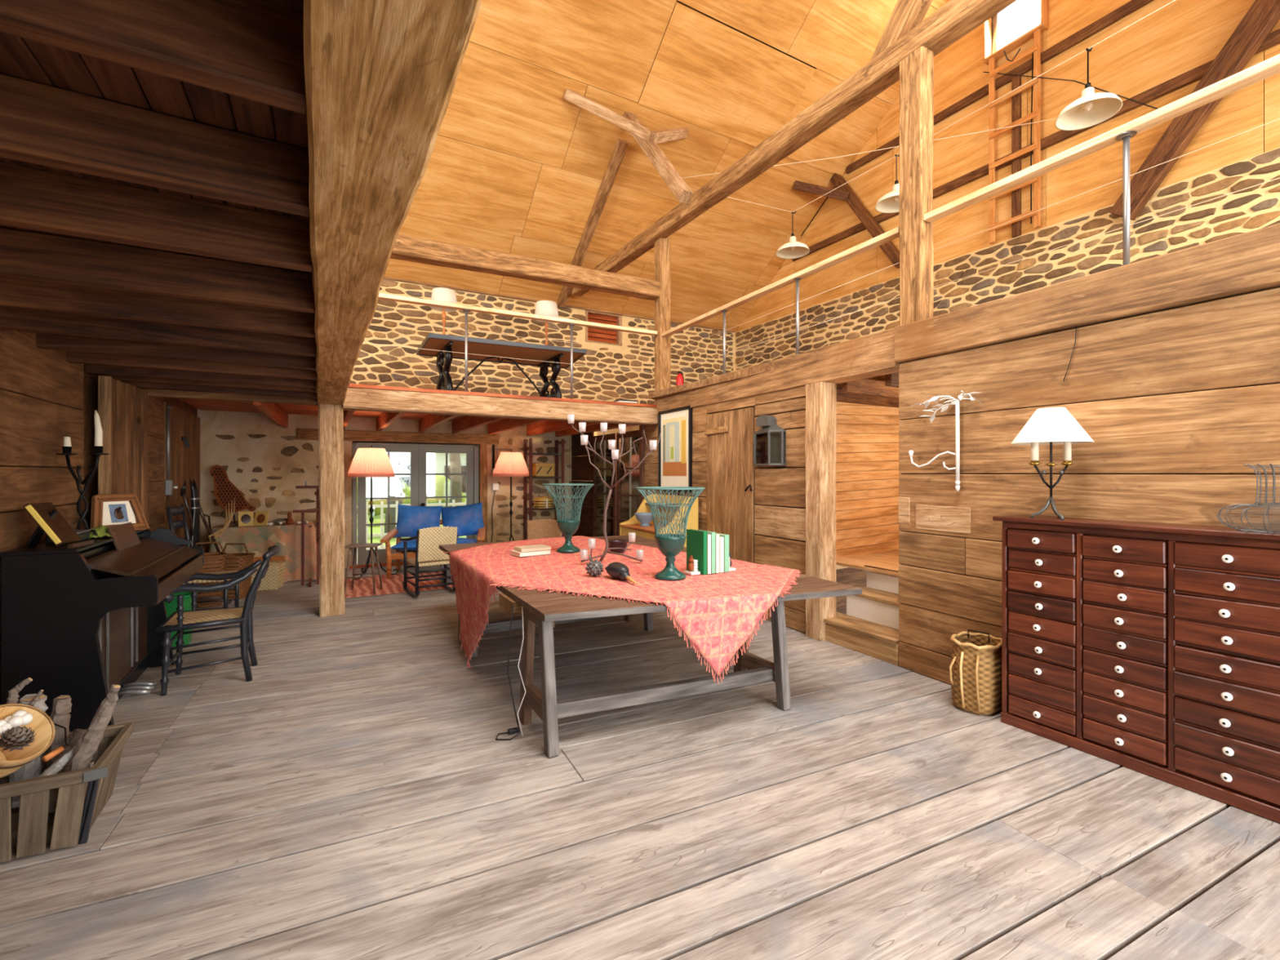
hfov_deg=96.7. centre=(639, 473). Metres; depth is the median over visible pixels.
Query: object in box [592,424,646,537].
door
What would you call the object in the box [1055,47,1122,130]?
pendant lamp
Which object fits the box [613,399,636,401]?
magazine
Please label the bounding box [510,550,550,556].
book
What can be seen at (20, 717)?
cotton boll
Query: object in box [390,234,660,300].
tie beam
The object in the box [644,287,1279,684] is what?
wall
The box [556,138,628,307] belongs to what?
rafter
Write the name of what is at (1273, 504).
wire basket
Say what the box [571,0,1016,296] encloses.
beam
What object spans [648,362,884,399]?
floor
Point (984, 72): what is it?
cable
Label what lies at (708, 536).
book
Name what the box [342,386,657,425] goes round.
beam
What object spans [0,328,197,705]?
wall
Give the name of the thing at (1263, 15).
wooden beam
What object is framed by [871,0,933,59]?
strut
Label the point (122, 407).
door
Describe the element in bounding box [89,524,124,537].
scarf
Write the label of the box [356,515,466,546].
ground
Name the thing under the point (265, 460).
wall
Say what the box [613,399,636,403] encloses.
pile
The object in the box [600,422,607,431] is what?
glass cup
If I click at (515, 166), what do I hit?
ceiling
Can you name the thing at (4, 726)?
cotton boll
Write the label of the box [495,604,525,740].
power cable
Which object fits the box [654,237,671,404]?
post
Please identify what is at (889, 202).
pendant lamp
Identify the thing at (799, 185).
brace
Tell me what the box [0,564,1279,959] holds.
floor
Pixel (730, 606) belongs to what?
tablecloth
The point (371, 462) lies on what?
floor lamp
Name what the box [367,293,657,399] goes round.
railing
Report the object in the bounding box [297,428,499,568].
door
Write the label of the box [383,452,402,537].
tree
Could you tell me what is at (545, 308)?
lamp
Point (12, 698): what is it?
branch
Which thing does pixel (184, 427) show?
door
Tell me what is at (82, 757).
log
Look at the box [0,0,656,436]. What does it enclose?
ceiling
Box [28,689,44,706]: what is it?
branch
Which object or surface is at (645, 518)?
footed bowl
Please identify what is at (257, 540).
draped table
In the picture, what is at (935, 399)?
wall hook
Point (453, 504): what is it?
terrace railing
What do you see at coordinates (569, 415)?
glass cup
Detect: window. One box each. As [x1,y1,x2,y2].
[585,309,622,346]
[982,0,1049,65]
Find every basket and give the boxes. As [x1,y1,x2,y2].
[0,703,66,779]
[195,541,227,607]
[222,542,255,599]
[543,484,593,520]
[636,487,704,537]
[949,629,1001,715]
[1217,463,1279,533]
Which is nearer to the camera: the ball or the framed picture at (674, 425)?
the ball
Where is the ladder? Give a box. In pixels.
[988,28,1040,244]
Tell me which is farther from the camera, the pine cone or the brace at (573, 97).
the brace at (573, 97)
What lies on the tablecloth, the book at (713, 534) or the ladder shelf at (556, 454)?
the book at (713, 534)
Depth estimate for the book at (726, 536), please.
4.07 m
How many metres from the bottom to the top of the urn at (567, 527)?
0.611 m
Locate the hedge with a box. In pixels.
[356,475,466,519]
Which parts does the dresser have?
knob, knob, knob, knob, knob, knob, knob, knob, drawer, drawer, drawer, drawer, drawer, drawer, drawer, drawer, drawer, rail, rail, rail, rail, rail, rail, rail, rail, knob, knob, knob, knob, knob, knob, knob, knob, knob, drawer, drawer, drawer, drawer, drawer, drawer, drawer, drawer, drawer, rail, rail, rail, rail, rail, rail, rail, rail, knob, knob, knob, knob, drawer, knob, drawer, drawer, drawer, knob, drawer, drawer, drawer, drawer, drawer, knob, rail, rail, rail, rail, rail, rail, rail, rail, knob, knob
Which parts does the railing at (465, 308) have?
pipe post, hand rail, pipe post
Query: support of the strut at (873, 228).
attached to the wall at (1158, 60)
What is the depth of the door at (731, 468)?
6.25 m
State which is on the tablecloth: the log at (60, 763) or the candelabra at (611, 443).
the candelabra at (611, 443)
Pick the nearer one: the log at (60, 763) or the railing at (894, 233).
the log at (60, 763)
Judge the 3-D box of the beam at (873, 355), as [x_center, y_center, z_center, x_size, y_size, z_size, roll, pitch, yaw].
[1.169,-0.965,6.125,0.206,0.317,3.874,0,0,-27]
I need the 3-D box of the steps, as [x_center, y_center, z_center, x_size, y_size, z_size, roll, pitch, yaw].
[1.997,1.180,4.950,0.634,0.600,1.003,0,0,-29]
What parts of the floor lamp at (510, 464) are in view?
lamp shade, spiral post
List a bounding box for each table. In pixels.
[208,521,316,582]
[416,333,586,398]
[439,534,862,757]
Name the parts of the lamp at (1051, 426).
arm, stem, lamp shade, arm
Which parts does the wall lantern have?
corner post, pane, corner post, head plate, plate, corner post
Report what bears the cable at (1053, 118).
hanging from the strut at (677, 184)
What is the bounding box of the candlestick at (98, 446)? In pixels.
[55,409,109,539]
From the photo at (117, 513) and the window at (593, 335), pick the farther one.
the window at (593, 335)
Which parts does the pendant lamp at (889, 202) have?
lamp shade, bulb, stem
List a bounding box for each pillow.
[394,504,442,537]
[440,502,485,536]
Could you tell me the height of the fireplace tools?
1.404 m
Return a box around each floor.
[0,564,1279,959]
[356,545,394,564]
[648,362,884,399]
[835,551,901,576]
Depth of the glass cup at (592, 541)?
4.43 m
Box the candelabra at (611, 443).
[567,413,660,562]
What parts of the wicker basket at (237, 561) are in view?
handle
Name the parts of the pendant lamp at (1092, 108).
stem, bulb, lamp shade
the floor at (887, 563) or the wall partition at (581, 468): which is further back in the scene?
the wall partition at (581, 468)
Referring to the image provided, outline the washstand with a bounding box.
[619,494,697,546]
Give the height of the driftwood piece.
0.069 m
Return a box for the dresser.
[992,514,1279,823]
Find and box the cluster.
[297,520,308,524]
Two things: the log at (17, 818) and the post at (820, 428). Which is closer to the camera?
the log at (17, 818)
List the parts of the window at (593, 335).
frame, frame rail, frame rail, frame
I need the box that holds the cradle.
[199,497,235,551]
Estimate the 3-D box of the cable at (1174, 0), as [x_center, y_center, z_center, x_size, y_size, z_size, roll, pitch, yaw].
[2.871,-3.550,4.486,1.605,0.148,7.004,0,0,-29]
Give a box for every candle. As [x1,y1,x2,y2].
[62,436,71,446]
[93,409,102,446]
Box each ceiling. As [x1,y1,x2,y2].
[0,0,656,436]
[383,0,950,333]
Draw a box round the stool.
[344,542,382,595]
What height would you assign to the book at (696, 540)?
0.300 m
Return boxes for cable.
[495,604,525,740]
[683,118,1057,177]
[689,0,1175,212]
[983,71,1157,109]
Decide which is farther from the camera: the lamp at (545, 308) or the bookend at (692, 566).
the lamp at (545, 308)
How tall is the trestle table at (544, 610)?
0.766 m
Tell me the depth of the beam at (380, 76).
1.19 m
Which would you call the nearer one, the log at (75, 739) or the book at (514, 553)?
the log at (75, 739)
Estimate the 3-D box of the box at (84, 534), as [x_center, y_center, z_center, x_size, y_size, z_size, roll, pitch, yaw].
[-3.388,0.371,3.372,0.145,0.061,0.205,0,0,-29]
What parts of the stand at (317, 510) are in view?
post, spiral post, post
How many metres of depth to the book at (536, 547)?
4.92 m
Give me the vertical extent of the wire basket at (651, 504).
0.333 m
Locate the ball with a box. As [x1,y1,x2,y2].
[585,553,604,577]
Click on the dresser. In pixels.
(1151, 649)
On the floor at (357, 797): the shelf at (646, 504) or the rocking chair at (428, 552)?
the rocking chair at (428, 552)
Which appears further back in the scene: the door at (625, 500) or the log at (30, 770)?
the door at (625, 500)
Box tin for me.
[533,492,553,508]
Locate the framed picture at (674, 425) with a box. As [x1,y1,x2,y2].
[657,405,692,492]
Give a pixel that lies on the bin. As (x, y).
(171, 607)
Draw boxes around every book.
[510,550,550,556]
[513,544,551,552]
[686,528,706,574]
[699,529,715,573]
[706,533,711,573]
[715,533,719,573]
[715,533,728,572]
[719,536,724,573]
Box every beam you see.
[303,0,482,405]
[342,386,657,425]
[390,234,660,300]
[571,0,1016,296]
[654,328,899,413]
[894,223,1279,363]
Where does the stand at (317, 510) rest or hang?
on the floor at (357, 797)
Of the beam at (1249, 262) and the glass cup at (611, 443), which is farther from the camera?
the glass cup at (611, 443)
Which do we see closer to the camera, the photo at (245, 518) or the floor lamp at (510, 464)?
the photo at (245, 518)
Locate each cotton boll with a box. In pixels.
[0,719,12,736]
[3,710,32,728]
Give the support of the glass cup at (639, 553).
on the candelabra at (611, 443)
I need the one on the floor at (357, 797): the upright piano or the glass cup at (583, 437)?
the upright piano
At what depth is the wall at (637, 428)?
11.05 m
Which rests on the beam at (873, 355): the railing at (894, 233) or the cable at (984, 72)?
the railing at (894, 233)
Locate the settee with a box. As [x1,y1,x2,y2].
[380,519,485,578]
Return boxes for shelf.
[524,438,564,539]
[644,502,680,507]
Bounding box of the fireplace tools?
[180,479,199,546]
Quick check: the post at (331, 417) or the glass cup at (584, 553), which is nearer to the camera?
the glass cup at (584, 553)
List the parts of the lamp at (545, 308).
lamp shade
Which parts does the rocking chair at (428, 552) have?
post, arm, post, seat, post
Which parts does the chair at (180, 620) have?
seat rail, leg, leg, arm post, arm post, seat rail, seat, seat rail, arm, arm, post, post, crest rail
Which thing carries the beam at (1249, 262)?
on the wall at (1173, 404)
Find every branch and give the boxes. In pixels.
[5,677,32,704]
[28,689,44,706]
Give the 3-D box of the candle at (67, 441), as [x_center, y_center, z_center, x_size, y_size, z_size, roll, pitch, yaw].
[-3.538,-0.176,3.513,0.038,0.101,0.038,0,0,11]
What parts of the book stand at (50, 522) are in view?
panel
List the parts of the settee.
leg, arm, leg, seat rail, arm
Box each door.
[97,375,147,522]
[161,401,199,546]
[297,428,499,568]
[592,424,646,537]
[704,407,755,563]
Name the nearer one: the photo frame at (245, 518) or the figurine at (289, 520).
the photo frame at (245, 518)
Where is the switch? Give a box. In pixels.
[164,479,177,495]
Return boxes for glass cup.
[567,413,574,423]
[578,422,586,431]
[580,435,587,444]
[580,549,587,559]
[587,537,595,548]
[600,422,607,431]
[608,440,615,449]
[611,449,618,458]
[618,423,626,433]
[628,532,635,542]
[635,549,643,559]
[649,440,657,449]
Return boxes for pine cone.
[0,725,36,752]
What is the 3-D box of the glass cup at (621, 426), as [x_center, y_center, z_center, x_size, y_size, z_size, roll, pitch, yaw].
[-0.145,-0.366,4.654,0.060,0.074,0.059,0,0,-29]
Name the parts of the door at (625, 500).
pane, pane, pane, pane, pane, pane, pane, pane, pane, pane, pane, pane, pane, pane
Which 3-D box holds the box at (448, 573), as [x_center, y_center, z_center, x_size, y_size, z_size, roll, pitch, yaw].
[-2.486,1.365,7.723,0.360,0.205,0.320,0,0,-29]
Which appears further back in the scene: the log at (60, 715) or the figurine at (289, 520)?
the figurine at (289, 520)
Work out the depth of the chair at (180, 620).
4.04 m
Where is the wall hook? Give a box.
[908,391,982,491]
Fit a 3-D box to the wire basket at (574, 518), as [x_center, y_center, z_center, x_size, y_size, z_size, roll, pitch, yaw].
[-0.650,0.264,5.164,0.465,0.333,0.464,0,0,38]
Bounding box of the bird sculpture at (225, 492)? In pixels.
[209,464,256,525]
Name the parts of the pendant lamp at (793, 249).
stem, lamp shade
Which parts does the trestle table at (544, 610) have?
leg, leg, leg, foot rail, leg, leg, leg, leg, foot rail, leg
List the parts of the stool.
leg, leg, seat, leg, leg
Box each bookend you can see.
[684,555,700,575]
[728,551,735,571]
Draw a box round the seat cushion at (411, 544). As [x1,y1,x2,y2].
[391,537,476,551]
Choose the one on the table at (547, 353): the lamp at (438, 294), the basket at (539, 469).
the lamp at (438, 294)
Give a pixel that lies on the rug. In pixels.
(362, 587)
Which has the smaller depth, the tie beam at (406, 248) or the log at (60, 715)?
the log at (60, 715)
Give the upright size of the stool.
0.589 m
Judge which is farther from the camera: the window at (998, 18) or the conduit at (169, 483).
the window at (998, 18)
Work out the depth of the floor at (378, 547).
11.67 m
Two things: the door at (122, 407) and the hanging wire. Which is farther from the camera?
the door at (122, 407)
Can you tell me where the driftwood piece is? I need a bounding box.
[270,518,286,522]
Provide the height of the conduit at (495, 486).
2.051 m
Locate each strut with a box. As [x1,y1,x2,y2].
[623,111,693,204]
[830,173,899,268]
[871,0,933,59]
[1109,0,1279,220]
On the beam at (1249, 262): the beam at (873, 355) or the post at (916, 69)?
the post at (916, 69)
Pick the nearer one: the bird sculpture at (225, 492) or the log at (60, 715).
the log at (60, 715)
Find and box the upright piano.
[0,522,204,732]
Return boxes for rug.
[344,570,453,599]
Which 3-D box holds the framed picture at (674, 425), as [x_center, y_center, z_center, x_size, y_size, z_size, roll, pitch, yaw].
[0.446,-0.305,7.365,0.035,1.070,0.820,0,0,-27]
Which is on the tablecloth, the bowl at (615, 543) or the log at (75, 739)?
the bowl at (615, 543)
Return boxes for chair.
[155,545,279,695]
[165,504,239,609]
[399,526,458,596]
[525,519,562,539]
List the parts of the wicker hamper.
lid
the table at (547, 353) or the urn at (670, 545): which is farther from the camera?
the table at (547, 353)
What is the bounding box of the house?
[356,444,466,515]
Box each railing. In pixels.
[356,499,466,546]
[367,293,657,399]
[662,226,899,373]
[923,53,1279,289]
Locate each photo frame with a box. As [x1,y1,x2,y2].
[90,493,149,530]
[238,511,269,526]
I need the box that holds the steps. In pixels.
[804,570,901,666]
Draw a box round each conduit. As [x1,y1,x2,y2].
[164,405,177,495]
[491,434,500,542]
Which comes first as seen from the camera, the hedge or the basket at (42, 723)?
the basket at (42, 723)
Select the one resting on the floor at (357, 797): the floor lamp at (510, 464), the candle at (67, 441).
the floor lamp at (510, 464)
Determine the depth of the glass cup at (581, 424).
4.67 m
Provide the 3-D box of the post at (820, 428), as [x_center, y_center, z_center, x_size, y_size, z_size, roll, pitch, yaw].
[1.637,0.335,5.154,0.209,2.290,0.206,0,0,-29]
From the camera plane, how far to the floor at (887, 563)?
5.53 m
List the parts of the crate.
rail, post, corner plate, rail, rail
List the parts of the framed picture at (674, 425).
frame, painted doorway, frame, frame, frame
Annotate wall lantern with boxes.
[753,415,786,466]
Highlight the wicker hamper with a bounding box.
[250,555,285,590]
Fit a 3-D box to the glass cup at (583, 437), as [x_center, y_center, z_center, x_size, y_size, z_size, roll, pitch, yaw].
[-0.434,-0.262,4.434,0.060,0.074,0.059,0,0,-29]
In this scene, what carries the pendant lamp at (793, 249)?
hanging from the cable at (1174, 0)
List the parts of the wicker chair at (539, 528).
post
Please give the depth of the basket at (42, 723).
2.36 m
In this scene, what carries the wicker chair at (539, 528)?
on the floor at (357, 797)
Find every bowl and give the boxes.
[608,538,628,552]
[634,512,655,526]
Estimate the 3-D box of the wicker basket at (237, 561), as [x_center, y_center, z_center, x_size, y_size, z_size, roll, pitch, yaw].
[-4.826,1.155,6.785,0.350,0.646,0.350,0,0,-6]
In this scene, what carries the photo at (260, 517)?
attached to the photo frame at (245, 518)
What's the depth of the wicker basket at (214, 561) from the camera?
6.34 m
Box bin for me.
[164,591,197,647]
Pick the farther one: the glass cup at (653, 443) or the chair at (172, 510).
the chair at (172, 510)
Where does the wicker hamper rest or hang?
on the floor at (357, 797)
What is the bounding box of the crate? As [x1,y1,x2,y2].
[0,721,133,862]
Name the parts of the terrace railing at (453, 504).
rail, rail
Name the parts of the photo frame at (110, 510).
frame, frame rail, frame rail, frame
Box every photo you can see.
[108,503,128,522]
[240,514,250,523]
[257,513,265,523]
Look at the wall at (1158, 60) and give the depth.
7.12 m
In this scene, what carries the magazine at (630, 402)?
on the pile
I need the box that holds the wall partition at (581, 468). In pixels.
[571,424,639,537]
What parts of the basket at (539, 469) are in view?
lid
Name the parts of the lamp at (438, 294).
lamp shade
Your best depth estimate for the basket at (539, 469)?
10.12 m
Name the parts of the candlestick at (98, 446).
arm, arm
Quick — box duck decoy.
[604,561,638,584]
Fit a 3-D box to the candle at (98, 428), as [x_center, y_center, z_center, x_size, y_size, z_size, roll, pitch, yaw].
[-3.305,-0.257,3.469,0.044,0.261,0.038,0,0,11]
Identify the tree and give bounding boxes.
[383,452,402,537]
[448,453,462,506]
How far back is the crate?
2.23 m
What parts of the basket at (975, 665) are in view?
handle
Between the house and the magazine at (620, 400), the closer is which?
the magazine at (620, 400)
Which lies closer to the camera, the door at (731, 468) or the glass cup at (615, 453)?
the glass cup at (615, 453)
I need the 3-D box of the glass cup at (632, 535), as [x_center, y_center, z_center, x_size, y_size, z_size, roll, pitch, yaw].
[-0.065,0.518,4.624,0.060,0.074,0.059,0,0,-29]
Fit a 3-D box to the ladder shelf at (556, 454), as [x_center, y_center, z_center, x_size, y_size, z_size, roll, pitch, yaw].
[-1.727,0.430,10.250,0.650,2.100,0.335,0,0,-29]
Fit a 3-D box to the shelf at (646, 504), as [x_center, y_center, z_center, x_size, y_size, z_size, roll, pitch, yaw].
[0.362,0.400,7.203,0.180,0.020,1.000,0,0,-27]
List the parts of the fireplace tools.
trace arm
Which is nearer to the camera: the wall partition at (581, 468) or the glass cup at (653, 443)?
the glass cup at (653, 443)
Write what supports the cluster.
on the draped table at (257, 540)
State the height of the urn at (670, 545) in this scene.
0.611 m
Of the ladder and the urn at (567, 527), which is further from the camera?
the ladder
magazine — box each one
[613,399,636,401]
[617,400,636,403]
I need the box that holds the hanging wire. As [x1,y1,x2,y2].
[1062,325,1076,381]
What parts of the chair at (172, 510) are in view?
post, post, seat, leg, leg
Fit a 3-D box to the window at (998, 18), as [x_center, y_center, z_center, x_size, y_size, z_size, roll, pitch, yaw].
[4.959,-6.138,7.517,0.175,0.995,0.760,0,0,-29]
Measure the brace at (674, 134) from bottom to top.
0.776 m
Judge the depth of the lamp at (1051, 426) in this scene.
3.16 m
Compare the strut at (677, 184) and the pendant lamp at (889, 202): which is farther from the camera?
the strut at (677, 184)
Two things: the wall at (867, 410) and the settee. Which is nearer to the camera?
the wall at (867, 410)
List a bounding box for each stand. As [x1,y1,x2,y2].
[22,502,93,548]
[293,480,319,586]
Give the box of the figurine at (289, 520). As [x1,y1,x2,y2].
[285,512,293,524]
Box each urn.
[542,483,594,552]
[635,486,704,580]
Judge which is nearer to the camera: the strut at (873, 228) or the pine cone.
the pine cone
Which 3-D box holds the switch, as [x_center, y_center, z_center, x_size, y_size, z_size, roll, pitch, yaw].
[-5.081,0.150,6.168,0.090,0.170,0.134,0,0,-29]
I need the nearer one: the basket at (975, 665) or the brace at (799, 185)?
the basket at (975, 665)
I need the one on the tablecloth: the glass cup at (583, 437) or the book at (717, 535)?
the book at (717, 535)
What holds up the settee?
on the rug
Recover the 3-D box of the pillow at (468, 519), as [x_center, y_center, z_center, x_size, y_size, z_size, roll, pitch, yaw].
[-2.748,0.731,8.832,0.688,0.563,0.306,0,0,-12]
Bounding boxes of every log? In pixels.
[8,693,47,809]
[15,775,45,844]
[18,745,77,797]
[44,694,72,770]
[48,728,104,817]
[52,684,119,821]
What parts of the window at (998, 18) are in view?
frame, pane, frame rail, frame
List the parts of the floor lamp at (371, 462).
lamp shade, spiral post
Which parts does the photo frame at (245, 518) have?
frame, frame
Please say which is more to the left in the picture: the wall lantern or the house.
the house
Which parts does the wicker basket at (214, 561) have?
handle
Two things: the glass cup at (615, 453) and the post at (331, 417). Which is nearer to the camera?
the glass cup at (615, 453)
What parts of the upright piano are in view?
lid, panel, panel moulding, panel moulding, knee panel, panel moulding, panel moulding, fallboard moulding, panel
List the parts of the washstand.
panel, panel, panel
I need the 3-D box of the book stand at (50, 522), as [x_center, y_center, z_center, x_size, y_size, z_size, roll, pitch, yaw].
[-3.221,0.284,3.133,0.245,0.248,0.220,0,0,-21]
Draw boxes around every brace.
[564,88,653,140]
[650,127,688,143]
[793,180,848,201]
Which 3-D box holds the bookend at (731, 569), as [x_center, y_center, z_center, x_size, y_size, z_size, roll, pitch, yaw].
[0.639,0.638,4.146,0.075,0.132,0.100,0,0,-29]
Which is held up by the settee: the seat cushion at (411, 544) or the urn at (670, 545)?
the seat cushion at (411, 544)
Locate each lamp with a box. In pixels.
[347,445,398,579]
[430,287,457,334]
[492,449,528,541]
[534,300,558,345]
[776,210,809,258]
[875,154,899,213]
[1010,407,1093,519]
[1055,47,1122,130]
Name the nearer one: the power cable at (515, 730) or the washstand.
the power cable at (515, 730)
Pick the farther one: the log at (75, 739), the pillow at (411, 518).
the pillow at (411, 518)
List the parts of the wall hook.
scroll arm, stem, stem, stem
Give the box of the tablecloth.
[443,535,801,684]
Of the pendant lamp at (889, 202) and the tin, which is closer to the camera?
the pendant lamp at (889, 202)
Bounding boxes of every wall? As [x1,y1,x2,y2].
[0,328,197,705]
[197,278,734,568]
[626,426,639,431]
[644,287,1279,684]
[734,0,1279,370]
[835,372,901,614]
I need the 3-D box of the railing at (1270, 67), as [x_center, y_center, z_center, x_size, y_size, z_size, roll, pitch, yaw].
[3.071,-1.511,2.313,0.090,0.782,4.224,0,0,-27]
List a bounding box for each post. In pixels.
[318,404,345,617]
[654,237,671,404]
[804,382,836,640]
[898,46,933,325]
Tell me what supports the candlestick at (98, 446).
on the upright piano

